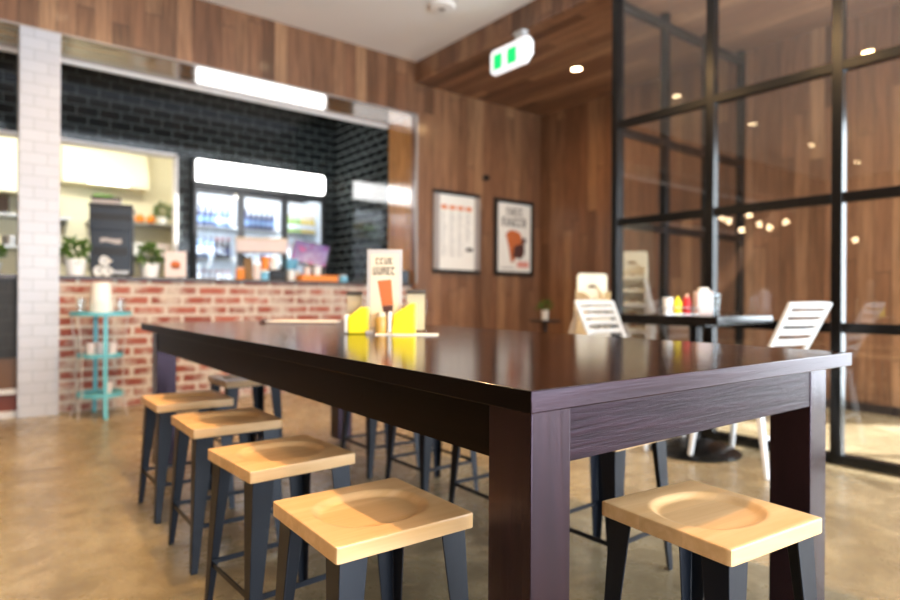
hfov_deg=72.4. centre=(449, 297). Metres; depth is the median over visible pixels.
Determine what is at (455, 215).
picture frame
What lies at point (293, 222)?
drink bottle
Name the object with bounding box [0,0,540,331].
wall
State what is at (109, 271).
cup
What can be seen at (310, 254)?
till
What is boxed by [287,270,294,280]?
paper cup
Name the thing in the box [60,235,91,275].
potted plant
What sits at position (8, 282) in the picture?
counter
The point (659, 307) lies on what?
condiment caddy
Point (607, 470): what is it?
stool
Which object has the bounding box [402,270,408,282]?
speaker box
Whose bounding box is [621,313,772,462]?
cafe table
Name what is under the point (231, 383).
stool
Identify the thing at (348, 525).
stool
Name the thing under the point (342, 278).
canister
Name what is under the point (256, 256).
drink bottle
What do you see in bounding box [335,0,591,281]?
wall
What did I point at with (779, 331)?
cafe chair
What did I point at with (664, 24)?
glass wall
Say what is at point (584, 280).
high chair
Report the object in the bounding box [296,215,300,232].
drink bottle
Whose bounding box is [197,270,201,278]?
drink bottle
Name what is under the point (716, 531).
stool
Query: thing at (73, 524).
floor
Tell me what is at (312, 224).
drink bottle
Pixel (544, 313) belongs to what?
potted plant
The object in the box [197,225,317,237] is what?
shelf
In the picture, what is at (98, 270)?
cup
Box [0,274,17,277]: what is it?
countertop
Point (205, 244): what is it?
drink bottle
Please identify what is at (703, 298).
box
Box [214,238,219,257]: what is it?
drink bottle
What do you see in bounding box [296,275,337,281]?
serving tray
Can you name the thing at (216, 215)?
drink bottle
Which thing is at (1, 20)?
trim
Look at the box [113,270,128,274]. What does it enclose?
drip tray
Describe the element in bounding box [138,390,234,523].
stool
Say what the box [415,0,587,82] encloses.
trim
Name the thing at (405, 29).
ceiling
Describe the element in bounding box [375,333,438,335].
tray
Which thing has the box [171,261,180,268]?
print
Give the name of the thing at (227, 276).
drink bottle
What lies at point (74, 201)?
wall
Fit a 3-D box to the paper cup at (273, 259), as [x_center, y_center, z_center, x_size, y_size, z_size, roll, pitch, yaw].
[-1.668,-0.328,5.838,0.085,0.128,0.084,0,0,-38]
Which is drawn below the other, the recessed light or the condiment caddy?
the condiment caddy
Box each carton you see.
[0,195,8,212]
[93,194,112,196]
[244,257,252,279]
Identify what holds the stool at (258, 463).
on the floor
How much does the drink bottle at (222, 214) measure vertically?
0.235 m
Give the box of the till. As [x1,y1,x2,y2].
[290,239,330,274]
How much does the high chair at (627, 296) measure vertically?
0.628 m
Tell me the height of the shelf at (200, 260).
0.012 m
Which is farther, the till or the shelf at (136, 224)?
the shelf at (136, 224)
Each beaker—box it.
[85,342,95,354]
[95,342,102,353]
[102,381,112,393]
[108,342,117,353]
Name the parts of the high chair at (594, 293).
leg, panel, backrest, seat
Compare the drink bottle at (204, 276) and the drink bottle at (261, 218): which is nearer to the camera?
the drink bottle at (204, 276)
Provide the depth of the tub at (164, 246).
8.43 m
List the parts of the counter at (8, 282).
white rail, white rail, timber panel, kick panel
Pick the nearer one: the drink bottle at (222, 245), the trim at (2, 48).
the trim at (2, 48)
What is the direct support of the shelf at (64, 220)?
attached to the wall at (74, 201)
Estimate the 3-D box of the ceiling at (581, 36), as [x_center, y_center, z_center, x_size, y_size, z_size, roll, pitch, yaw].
[3.094,-2.392,3.647,1.950,0.300,8.800,0,0,-38]
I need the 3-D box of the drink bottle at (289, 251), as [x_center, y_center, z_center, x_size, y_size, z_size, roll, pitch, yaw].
[-2.007,-0.549,7.623,0.069,0.200,0.069,0,0,-38]
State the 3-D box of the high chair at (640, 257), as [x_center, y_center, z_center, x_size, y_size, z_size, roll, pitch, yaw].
[1.602,-0.104,5.448,0.425,0.628,0.405,0,0,22]
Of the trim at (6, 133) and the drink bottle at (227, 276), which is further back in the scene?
the drink bottle at (227, 276)
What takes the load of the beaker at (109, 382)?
on the stand at (94, 394)
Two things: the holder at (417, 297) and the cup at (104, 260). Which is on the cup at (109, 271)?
the cup at (104, 260)
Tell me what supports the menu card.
on the countertop at (72, 277)
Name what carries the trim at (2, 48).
attached to the wall at (362, 151)
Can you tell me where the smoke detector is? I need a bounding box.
[428,0,454,13]
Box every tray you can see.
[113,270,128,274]
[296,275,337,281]
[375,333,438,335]
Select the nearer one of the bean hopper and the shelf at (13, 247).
the bean hopper
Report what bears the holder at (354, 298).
on the dining table at (533, 403)
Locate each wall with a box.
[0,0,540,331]
[0,51,335,277]
[0,156,172,277]
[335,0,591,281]
[539,3,899,407]
[610,0,899,475]
[621,0,745,344]
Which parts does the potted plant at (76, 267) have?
pot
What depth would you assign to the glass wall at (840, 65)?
3.56 m
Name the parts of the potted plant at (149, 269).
pot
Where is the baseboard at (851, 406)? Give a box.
[826,399,899,416]
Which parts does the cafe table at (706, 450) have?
plate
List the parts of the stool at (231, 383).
leg, leg, seat, seat frame, leg, leg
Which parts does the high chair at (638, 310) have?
backrest, seat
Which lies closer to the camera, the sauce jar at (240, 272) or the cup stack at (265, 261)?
the sauce jar at (240, 272)
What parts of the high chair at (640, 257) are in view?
seat, backrest, panel, leg, leg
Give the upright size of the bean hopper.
0.075 m
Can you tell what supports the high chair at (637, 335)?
on the floor
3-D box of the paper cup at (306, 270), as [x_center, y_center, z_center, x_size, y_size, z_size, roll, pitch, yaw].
[-1.369,-0.231,5.893,0.081,0.123,0.080,0,0,-38]
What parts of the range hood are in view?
lit panel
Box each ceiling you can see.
[204,0,532,61]
[418,0,899,115]
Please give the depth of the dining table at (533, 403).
1.29 m
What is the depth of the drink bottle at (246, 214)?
7.28 m
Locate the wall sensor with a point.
(485, 177)
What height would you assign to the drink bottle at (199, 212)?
0.240 m
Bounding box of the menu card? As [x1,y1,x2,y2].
[164,251,186,277]
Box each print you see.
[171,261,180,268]
[506,230,521,262]
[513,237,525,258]
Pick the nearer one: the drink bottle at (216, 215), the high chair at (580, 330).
the high chair at (580, 330)
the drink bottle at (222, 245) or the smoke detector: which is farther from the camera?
the drink bottle at (222, 245)
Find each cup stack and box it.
[89,282,113,311]
[260,257,269,269]
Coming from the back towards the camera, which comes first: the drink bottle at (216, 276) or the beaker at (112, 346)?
the drink bottle at (216, 276)
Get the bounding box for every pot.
[1,235,16,244]
[663,297,672,313]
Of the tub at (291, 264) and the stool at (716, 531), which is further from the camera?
the tub at (291, 264)
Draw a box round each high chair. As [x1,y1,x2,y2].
[568,273,630,337]
[572,288,610,333]
[574,304,609,334]
[609,251,655,312]
[610,264,656,335]
[623,280,655,338]
[623,293,652,338]
[623,306,646,338]
[625,333,641,338]
[626,324,643,338]
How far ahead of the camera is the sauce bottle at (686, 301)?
3.53 m
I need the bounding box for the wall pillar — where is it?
[16,25,60,417]
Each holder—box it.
[344,307,368,333]
[345,291,362,314]
[388,303,415,333]
[406,288,426,332]
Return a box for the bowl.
[281,259,298,269]
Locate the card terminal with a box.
[269,270,285,279]
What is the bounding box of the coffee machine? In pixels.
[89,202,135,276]
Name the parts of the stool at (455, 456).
leg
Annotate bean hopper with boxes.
[91,196,121,203]
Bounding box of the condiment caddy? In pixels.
[659,307,699,314]
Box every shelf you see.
[0,212,70,235]
[2,245,65,264]
[69,311,131,315]
[76,389,124,398]
[77,351,122,358]
[85,219,171,236]
[87,253,163,269]
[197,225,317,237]
[197,257,302,264]
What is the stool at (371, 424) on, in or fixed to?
on the floor
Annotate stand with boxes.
[69,311,131,419]
[365,249,401,333]
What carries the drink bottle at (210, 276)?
in the fridge
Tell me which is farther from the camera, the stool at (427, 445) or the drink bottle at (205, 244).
the drink bottle at (205, 244)
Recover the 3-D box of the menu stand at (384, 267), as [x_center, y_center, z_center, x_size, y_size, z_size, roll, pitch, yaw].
[-0.247,-0.023,2.318,0.132,0.318,0.070,0,0,0]
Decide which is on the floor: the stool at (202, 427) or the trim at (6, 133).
the stool at (202, 427)
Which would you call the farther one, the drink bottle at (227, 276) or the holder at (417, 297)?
the drink bottle at (227, 276)
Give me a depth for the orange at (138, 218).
8.27 m
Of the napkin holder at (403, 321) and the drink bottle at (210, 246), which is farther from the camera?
the drink bottle at (210, 246)
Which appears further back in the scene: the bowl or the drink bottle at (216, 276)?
the drink bottle at (216, 276)
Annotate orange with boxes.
[135,214,144,222]
[146,215,155,222]
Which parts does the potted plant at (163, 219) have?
pot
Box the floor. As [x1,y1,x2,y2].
[0,392,899,599]
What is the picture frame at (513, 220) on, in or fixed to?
attached to the wall at (462, 139)
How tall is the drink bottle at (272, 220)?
0.240 m
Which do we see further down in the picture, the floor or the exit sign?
the floor
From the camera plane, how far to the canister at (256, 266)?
5.66 m
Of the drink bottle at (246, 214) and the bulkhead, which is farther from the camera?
the drink bottle at (246, 214)
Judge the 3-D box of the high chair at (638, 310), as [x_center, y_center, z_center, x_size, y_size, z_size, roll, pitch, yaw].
[1.629,0.352,5.520,0.425,0.628,0.405,0,0,22]
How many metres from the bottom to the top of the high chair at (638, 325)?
0.628 m
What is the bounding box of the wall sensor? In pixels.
[483,175,488,180]
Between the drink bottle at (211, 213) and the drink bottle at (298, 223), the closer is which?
the drink bottle at (211, 213)
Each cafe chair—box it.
[574,300,684,450]
[688,302,832,479]
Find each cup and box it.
[93,266,105,275]
[99,256,111,265]
[103,266,114,275]
[270,256,278,269]
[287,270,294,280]
[303,267,310,274]
[313,266,320,274]
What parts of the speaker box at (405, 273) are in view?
plate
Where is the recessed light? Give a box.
[570,66,582,70]
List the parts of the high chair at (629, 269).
seat, backrest, leg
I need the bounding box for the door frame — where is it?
[388,117,410,282]
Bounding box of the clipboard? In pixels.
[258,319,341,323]
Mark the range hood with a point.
(80, 167)
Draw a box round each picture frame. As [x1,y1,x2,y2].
[432,189,480,273]
[493,197,533,275]
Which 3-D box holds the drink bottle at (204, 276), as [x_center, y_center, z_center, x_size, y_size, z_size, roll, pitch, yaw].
[-2.794,-0.215,7.016,0.069,0.200,0.069,0,0,-38]
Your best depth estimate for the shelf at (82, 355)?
4.38 m
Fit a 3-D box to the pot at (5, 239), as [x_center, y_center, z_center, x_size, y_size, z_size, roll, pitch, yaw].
[-5.293,-0.690,7.485,0.280,0.120,0.198,0,0,-10]
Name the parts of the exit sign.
green panel, green panel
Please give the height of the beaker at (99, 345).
0.088 m
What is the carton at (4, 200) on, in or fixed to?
on the shelf at (64, 220)
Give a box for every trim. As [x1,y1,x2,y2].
[0,19,416,114]
[0,46,387,128]
[0,129,177,277]
[414,114,417,282]
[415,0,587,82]
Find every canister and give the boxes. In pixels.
[253,263,260,279]
[261,270,268,279]
[339,275,347,281]
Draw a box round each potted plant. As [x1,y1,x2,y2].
[0,243,7,268]
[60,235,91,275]
[134,241,165,276]
[152,200,172,223]
[535,299,552,319]
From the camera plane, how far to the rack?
5.91 m
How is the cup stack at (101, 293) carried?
on the stand at (94, 394)
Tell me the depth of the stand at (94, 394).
4.39 m
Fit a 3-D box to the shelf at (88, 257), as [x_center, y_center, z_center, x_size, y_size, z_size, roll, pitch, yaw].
[-4.160,-0.462,8.411,1.400,0.200,0.400,0,0,-38]
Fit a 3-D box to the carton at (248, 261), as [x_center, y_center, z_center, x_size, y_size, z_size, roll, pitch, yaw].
[-1.859,-0.268,5.665,0.072,0.215,0.062,0,0,-13]
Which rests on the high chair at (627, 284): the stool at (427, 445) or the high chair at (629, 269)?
the high chair at (629, 269)
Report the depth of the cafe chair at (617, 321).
4.08 m
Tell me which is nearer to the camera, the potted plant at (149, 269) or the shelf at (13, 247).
the potted plant at (149, 269)
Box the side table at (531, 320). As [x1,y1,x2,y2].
[529,319,560,331]
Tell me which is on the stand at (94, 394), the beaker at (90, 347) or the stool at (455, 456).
the beaker at (90, 347)
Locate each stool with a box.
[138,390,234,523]
[168,407,282,574]
[204,434,354,599]
[208,374,282,444]
[273,477,472,599]
[341,410,419,478]
[385,425,478,491]
[448,445,488,503]
[570,439,672,570]
[602,480,821,599]
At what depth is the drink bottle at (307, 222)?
7.75 m
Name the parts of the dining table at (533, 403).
leg, leg, leg, leg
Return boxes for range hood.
[60,144,148,193]
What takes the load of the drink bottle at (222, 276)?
in the fridge
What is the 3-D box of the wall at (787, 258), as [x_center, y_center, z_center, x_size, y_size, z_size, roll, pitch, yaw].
[3.831,-0.777,4.191,0.100,3.360,8.750,0,0,-38]
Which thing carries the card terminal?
on the countertop at (72, 277)
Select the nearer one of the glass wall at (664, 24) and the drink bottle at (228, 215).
the glass wall at (664, 24)
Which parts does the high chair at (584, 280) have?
leg, panel, backrest, panel, leg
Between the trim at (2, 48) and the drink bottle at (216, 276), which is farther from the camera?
the drink bottle at (216, 276)
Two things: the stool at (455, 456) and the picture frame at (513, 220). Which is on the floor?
the stool at (455, 456)
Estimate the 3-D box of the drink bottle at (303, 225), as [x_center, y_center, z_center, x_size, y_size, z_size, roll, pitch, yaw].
[-1.853,-0.918,7.741,0.069,0.220,0.069,0,0,-38]
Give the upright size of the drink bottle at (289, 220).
0.220 m
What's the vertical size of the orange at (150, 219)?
0.130 m
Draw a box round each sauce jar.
[235,267,244,279]
[375,312,386,333]
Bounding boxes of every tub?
[134,242,146,255]
[154,243,171,256]
[281,259,298,280]
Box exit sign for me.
[490,29,532,75]
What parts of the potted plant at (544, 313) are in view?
pot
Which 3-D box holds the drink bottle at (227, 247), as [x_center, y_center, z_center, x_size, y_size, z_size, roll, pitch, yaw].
[-2.589,-0.571,7.173,0.065,0.235,0.065,0,0,-38]
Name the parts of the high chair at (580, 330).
panel, backrest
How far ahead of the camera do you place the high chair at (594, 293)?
4.91 m
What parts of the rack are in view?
lid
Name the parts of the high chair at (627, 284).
seat, backrest, leg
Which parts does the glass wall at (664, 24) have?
rail, rail, rail, rail, rail, rail, rail, rail, rail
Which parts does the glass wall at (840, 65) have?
rail, rail, rail, rail, rail, rail, rail, rail, rail, rail, rail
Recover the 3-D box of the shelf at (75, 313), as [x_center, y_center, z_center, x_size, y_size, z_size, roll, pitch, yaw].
[-2.557,0.116,4.508,0.400,0.028,0.400,0,0,-18]
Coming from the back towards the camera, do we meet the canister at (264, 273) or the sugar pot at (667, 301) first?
the canister at (264, 273)
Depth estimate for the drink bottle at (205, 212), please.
6.99 m
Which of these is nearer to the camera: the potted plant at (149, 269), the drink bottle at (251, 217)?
the potted plant at (149, 269)
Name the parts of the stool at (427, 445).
leg, leg, leg, leg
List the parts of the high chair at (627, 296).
backrest, leg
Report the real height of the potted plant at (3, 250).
0.285 m
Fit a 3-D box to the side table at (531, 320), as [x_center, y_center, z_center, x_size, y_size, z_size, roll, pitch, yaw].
[0.995,0.560,6.459,0.330,0.655,0.330,0,0,-38]
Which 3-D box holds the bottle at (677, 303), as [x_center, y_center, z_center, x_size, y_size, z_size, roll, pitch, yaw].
[1.310,0.042,3.539,0.044,0.100,0.044,0,0,-38]
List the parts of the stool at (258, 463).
leg, leg, seat, leg, leg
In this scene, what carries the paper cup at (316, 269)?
in the serving tray at (329, 278)
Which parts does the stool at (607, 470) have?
leg, leg, seat, leg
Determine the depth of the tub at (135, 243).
8.23 m
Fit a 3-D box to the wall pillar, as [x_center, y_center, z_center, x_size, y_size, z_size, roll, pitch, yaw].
[-3.053,-0.541,4.558,0.249,2.804,0.250,0,0,-38]
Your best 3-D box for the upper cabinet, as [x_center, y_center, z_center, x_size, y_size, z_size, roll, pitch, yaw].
[-5.736,-1.703,7.125,1.820,0.900,0.440,0,0,-38]
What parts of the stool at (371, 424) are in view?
leg, leg, leg, leg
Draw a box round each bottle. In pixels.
[197,205,202,224]
[197,237,201,256]
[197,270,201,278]
[202,237,207,257]
[202,270,207,278]
[203,205,207,225]
[208,206,213,225]
[208,237,213,257]
[208,270,213,278]
[214,207,219,226]
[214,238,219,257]
[214,270,219,278]
[219,271,224,278]
[220,207,225,226]
[220,238,224,257]
[225,208,230,227]
[225,239,230,258]
[225,271,230,278]
[245,209,248,228]
[249,209,253,228]
[254,210,258,229]
[254,254,258,259]
[259,210,264,229]
[264,211,269,229]
[270,211,274,230]
[288,214,290,231]
[288,245,290,258]
[291,215,295,231]
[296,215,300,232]
[301,216,305,232]
[305,216,309,232]
[310,217,314,233]
[674,296,681,313]
[683,293,690,313]
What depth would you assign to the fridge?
7.46 m
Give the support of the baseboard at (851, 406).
attached to the wall at (787, 258)
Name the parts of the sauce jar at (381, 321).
lid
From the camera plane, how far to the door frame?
6.72 m
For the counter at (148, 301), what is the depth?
5.00 m
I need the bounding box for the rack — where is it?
[235,237,287,280]
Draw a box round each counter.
[0,274,17,418]
[58,279,411,412]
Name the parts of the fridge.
door, door, door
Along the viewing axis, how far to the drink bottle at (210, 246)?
7.03 m
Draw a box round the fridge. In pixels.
[190,157,324,278]
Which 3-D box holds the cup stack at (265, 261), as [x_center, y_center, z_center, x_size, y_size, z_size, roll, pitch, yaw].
[-1.732,-0.321,5.764,0.093,0.123,0.092,0,0,-38]
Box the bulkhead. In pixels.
[0,22,412,125]
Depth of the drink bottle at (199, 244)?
6.95 m
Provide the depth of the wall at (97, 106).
6.82 m
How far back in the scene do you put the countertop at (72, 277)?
5.22 m
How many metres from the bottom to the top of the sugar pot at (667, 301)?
0.093 m
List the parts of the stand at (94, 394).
rod, rod, leg, leg, rod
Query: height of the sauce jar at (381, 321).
0.082 m
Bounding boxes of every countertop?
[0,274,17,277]
[59,275,412,285]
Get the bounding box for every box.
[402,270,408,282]
[694,288,712,314]
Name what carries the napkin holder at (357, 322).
on the dining table at (533, 403)
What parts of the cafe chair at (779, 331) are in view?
leg, leg, leg, backrest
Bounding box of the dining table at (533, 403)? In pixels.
[141,319,851,599]
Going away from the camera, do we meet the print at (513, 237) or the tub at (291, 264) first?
the tub at (291, 264)
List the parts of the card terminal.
plate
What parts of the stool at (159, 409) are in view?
leg, leg, seat, seat frame, leg, leg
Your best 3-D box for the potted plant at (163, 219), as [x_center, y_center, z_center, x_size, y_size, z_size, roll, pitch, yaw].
[-3.965,-1.173,8.498,0.320,0.345,0.341,0,0,-38]
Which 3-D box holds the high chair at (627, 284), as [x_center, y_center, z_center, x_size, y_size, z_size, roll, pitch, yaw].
[1.616,0.124,5.484,0.425,0.628,0.405,0,0,22]
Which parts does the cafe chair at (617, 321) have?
backrest, leg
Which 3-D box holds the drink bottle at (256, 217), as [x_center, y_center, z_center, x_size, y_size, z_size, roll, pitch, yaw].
[-2.321,-0.932,7.378,0.065,0.240,0.065,0,0,-38]
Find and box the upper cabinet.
[0,136,16,196]
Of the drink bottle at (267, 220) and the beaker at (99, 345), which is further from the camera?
the drink bottle at (267, 220)
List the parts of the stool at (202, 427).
leg, leg, seat, seat frame, leg, leg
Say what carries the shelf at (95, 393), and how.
attached to the stand at (94, 394)

